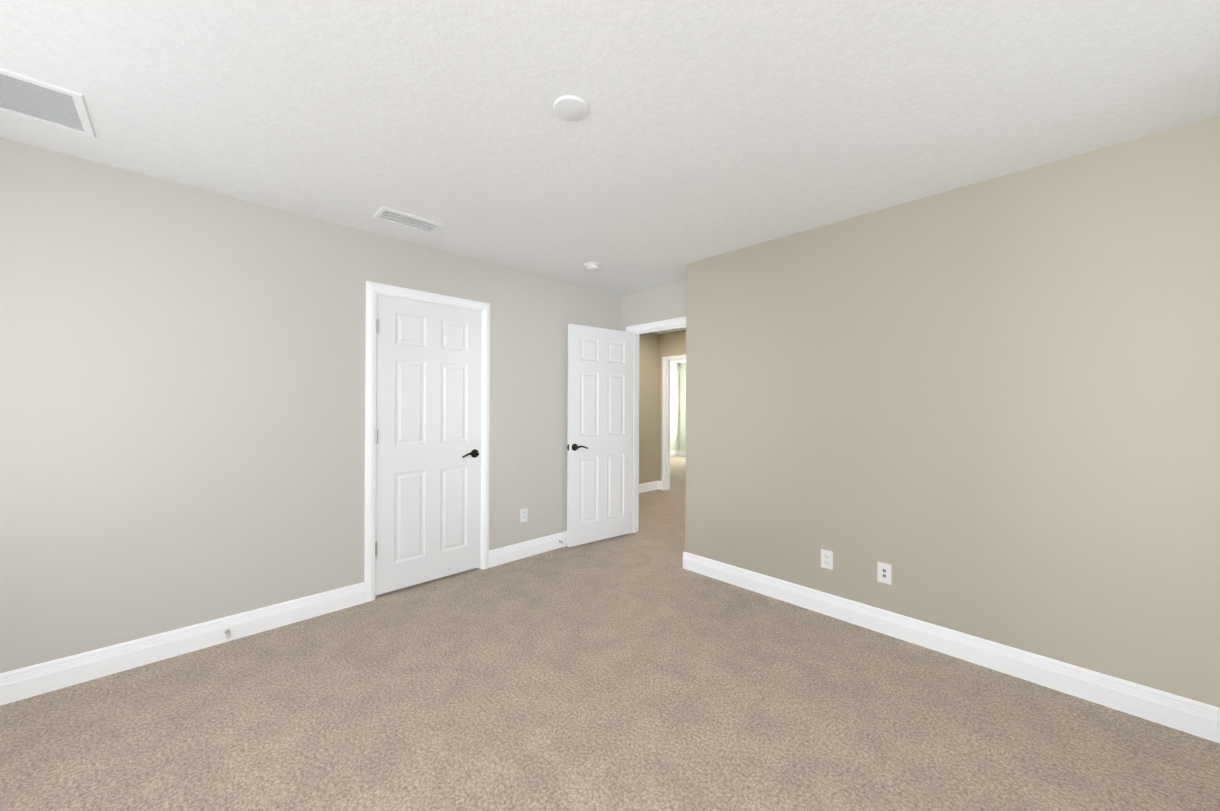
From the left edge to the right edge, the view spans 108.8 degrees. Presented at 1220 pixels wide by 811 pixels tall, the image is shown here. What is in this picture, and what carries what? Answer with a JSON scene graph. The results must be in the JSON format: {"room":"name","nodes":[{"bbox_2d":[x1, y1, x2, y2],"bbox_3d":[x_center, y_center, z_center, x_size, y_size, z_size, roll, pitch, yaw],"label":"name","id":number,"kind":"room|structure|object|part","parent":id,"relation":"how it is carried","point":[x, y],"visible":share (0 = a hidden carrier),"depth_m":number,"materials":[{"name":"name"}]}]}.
{"room":"empty bedroom","nodes":[
{"label":"empty bedroom","id":0,"kind":"room"},
{"bbox_2d":[0,137,620,673],"bbox_3d":[-1.510,0.074,3.054,4.415,2.440,0.115,0,0,-44],"label":"wall","id":1,"kind":"structure","parent":0,"point":[182,405],"depth_m":2.31,"materials":[{"name":"grey paint"}]},
{"bbox_2d":[0,582,364,705],"bbox_3d":[-2.277,1.223,2.213,1.865,0.132,0.015,0,0,-44],"label":"baseboard","id":2,"kind":"structure","parent":1,"relation":"attached to","point":[30,681],"depth_m":2.21,"materials":[{"name":"white wood"}]},
{"bbox_2d":[225,629,230,638],"bbox_3d":[-2.060,1.235,2.356,0.022,0.022,0.084,0,0,-44],"label":"door stop","id":3,"kind":"object","parent":2,"relation":"attached to","point":[227,632],"visible":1,"depth_m":2.36,"materials":[{"name":"grey metal"}]},
{"bbox_2d":[364,281,489,601],"bbox_3d":[-1.285,0.239,3.182,0.900,2.112,0.018,0,0,-44],"label":"door frame","id":4,"kind":"structure","parent":1,"relation":"attached to","point":[373,289],"depth_m":2.91,"materials":[{"name":"white wood"}]},
{"bbox_2d":[375,294,481,594],"bbox_3d":[-1.303,0.264,3.202,0.777,2.018,0.147,0,0,-44],"label":"closet door","id":5,"kind":"structure","parent":1,"relation":"in","point":[428,443],"depth_m":3.15,"materials":[{"name":"white wood"}]},
{"bbox_3d":[-1.104,0.375,3.398,0.154,0.065,0.147,0,0,-44],"label":"lever handle","id":6,"kind":"part","parent":5,"relation":"part of","materials":[{"name":"black metal"}]},
{"bbox_2d":[520,508,527,521],"bbox_3d":[-0.734,0.936,3.731,0.070,0.114,0.009,0,0,-44],"label":"outlet","id":7,"kind":"object","parent":1,"relation":"attached to","point":[523,514],"visible":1,"depth_m":3.73,"materials":[{"name":"white plastic"}]},
{"bbox_2d":[489,531,566,567],"bbox_3d":[-0.430,1.234,4.022,1.506,0.132,0.020,0,0,-44],"label":"baseboard","id":8,"kind":"structure","parent":1,"relation":"attached to","point":[506,554],"depth_m":3.74,"materials":[{"name":"white wood"}]},
{"bbox_2d":[0,456,1219,810],"bbox_3d":[0.816,1.358,5.147,10.680,0.100,7.970,0,0,-44],"label":"floor","id":9,"kind":"structure","parent":0,"point":[642,670],"depth_m":1.81,"materials":[{"name":"carpet"}]},
{"bbox_2d":[375,293,685,568],"bbox_3d":[0.005,0.271,4.548,4.558,2.065,2.006,0,0,-44],"label":"frames","id":10,"kind":"object","parent":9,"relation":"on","point":[636,419],"visible":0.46,"depth_m":4.48,"materials":[{"name":"white wood"}]},
{"bbox_2d":[567,324,633,546],"bbox_3d":[-0.077,0.271,4.188,0.777,2.018,0.147,0,0,-38],"label":"bedroom door","id":11,"kind":"structure","parent":10,"relation":"attached to","point":[600,443],"depth_m":4.15,"materials":[{"name":"white wood"}]},
{"bbox_3d":[-0.298,0.380,4.016,0.154,0.065,0.147,0,0,-38],"label":"lever handle","id":12,"kind":"part","parent":11,"relation":"part of","materials":[{"name":"black metal"}]},
{"bbox_2d":[0,0,1219,362],"bbox_3d":[0.827,-1.182,5.153,10.680,0.100,7.970,0,0,-44],"label":"ceiling","id":13,"kind":"structure","parent":0,"point":[706,128],"depth_m":1.65,"materials":[{"name":"white paint"}]},
{"bbox_2d":[0,68,95,137],"bbox_3d":[-2.293,-1.156,1.533,0.606,0.021,0.363,0,0,-44],"label":"ceiling vent","id":14,"kind":"object","parent":13,"relation":"in","point":[26,97],"visible":1,"depth_m":1.66,"materials":[{"name":"white metal"}]},
{"bbox_2d":[372,206,443,233],"bbox_3d":[-1.248,-1.149,2.711,0.363,0.021,0.206,0,0,-44],"label":"ceiling vent","id":15,"kind":"object","parent":13,"relation":"in","point":[396,217],"visible":0.88,"depth_m":2.70,"materials":[{"name":"white metal"}]},
{"bbox_2d":[553,95,587,120],"bbox_3d":[-0.150,-1.136,1.676,0.132,0.014,0.132,0,0,-44],"label":"ceiling plate","id":16,"kind":"object","parent":13,"relation":"attached to","point":[570,108],"visible":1,"depth_m":1.66,"materials":[{"name":"white plastic"}]},
{"bbox_2d":[584,262,600,270],"bbox_3d":[-0.140,-1.118,3.539,0.140,0.042,0.140,0,0,-44],"label":"smoke detector","id":17,"kind":"object","parent":13,"relation":"attached to","point":[592,266],"visible":1,"depth_m":3.50,"materials":[{"name":"white plastic"}]},
{"bbox_2d":[639,332,658,483],"bbox_3d":[0.021,0.087,6.215,1.970,2.440,0.115,0,0,-44],"label":"wall","id":18,"kind":"structure","parent":0,"point":[648,401],"depth_m":6.69,"materials":[{"name":"beige paint"}]},
{"bbox_2d":[639,481,659,492],"bbox_3d":[0.070,1.241,6.161,1.966,0.132,0.033,0,0,-44],"label":"baseboard","id":19,"kind":"structure","parent":18,"relation":"attached to","point":[644,487],"depth_m":6.69,"materials":[{"name":"white wood"}]},
{"bbox_2d":[620,281,685,330],"bbox_3d":[0.080,0.084,4.667,0.115,2.440,2.406,0,0,-44],"label":"wall","id":20,"kind":"structure","parent":0,"point":[666,302],"depth_m":4.23,"materials":[{"name":"grey paint"}]},
{"bbox_2d":[626,317,685,533],"bbox_3d":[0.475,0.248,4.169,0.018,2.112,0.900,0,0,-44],"label":"door frame","id":21,"kind":"structure","parent":20,"relation":"attached to","point":[682,320],"depth_m":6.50,"materials":[{"name":"white wood"}]},
{"bbox_2d":[658,330,685,480],"bbox_3d":[0.774,0.092,6.936,0.115,2.440,5.355,0,0,-44],"label":"wall","id":22,"kind":"structure","parent":0,"point":[672,343],"depth_m":6.79,"materials":[{"name":"beige paint"}]},
{"bbox_2d":[670,363,679,451],"bbox_3d":[0.390,0.097,10.230,4.180,2.440,0.115,0,0,-44],"label":"wall","id":23,"kind":"structure","parent":0,"point":[674,409],"depth_m":11.42,"materials":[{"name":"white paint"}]},
{"bbox_2d":[670,451,679,456],"bbox_3d":[0.416,1.251,10.167,3.910,0.132,0.015,0,0,-44],"label":"baseboard","id":24,"kind":"structure","parent":23,"relation":"attached to","point":[673,453],"depth_m":11.40,"materials":[{"name":"white wood"}]},
{"bbox_2d":[679,363,685,450],"bbox_3d":[3.716,0.110,9.743,0.115,2.440,5.240,0,0,-44],"label":"wall","id":25,"kind":"structure","parent":0,"point":[682,411],"depth_m":11.50,"materials":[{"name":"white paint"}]},
{"bbox_2d":[685,261,697,554],"bbox_3d":[0.826,0.085,3.633,0.499,2.440,0.115,0,0,-44],"label":"wall","id":26,"kind":"structure","parent":0,"point":[691,507],"depth_m":3.46,"materials":[{"name":"paint"}]},
{"bbox_2d":[697,115,1219,707],"bbox_3d":[1.724,0.086,2.444,0.115,2.440,2.842,0,0,-44],"label":"wall","id":27,"kind":"structure","parent":0,"point":[989,409],"depth_m":2.15,"materials":[{"name":"paint"}]},
{"bbox_2d":[821,549,832,569],"bbox_3d":[1.354,0.962,2.728,0.009,0.114,0.070,0,0,-44],"label":"outlet","id":28,"kind":"object","parent":27,"relation":"attached to","point":[826,559],"visible":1,"depth_m":2.73,"materials":[{"name":"white plastic"}]},
{"bbox_2d":[877,562,891,584],"bbox_3d":[1.572,0.962,2.503,0.012,0.114,0.070,0,0,-44],"label":"outlet plate","id":29,"kind":"object","parent":27,"relation":"attached to","point":[884,572],"visible":1,"depth_m":2.50,"materials":[{"name":"white plastic"}]},
{"bbox_2d":[683,552,1219,742],"bbox_3d":[1.577,1.239,2.493,0.015,0.132,2.827,0,0,-44],"label":"baseboard","id":30,"kind":"structure","parent":27,"relation":"attached to","point":[1170,709],"depth_m":2.15,"materials":[{"name":"white wood"}]}
]}

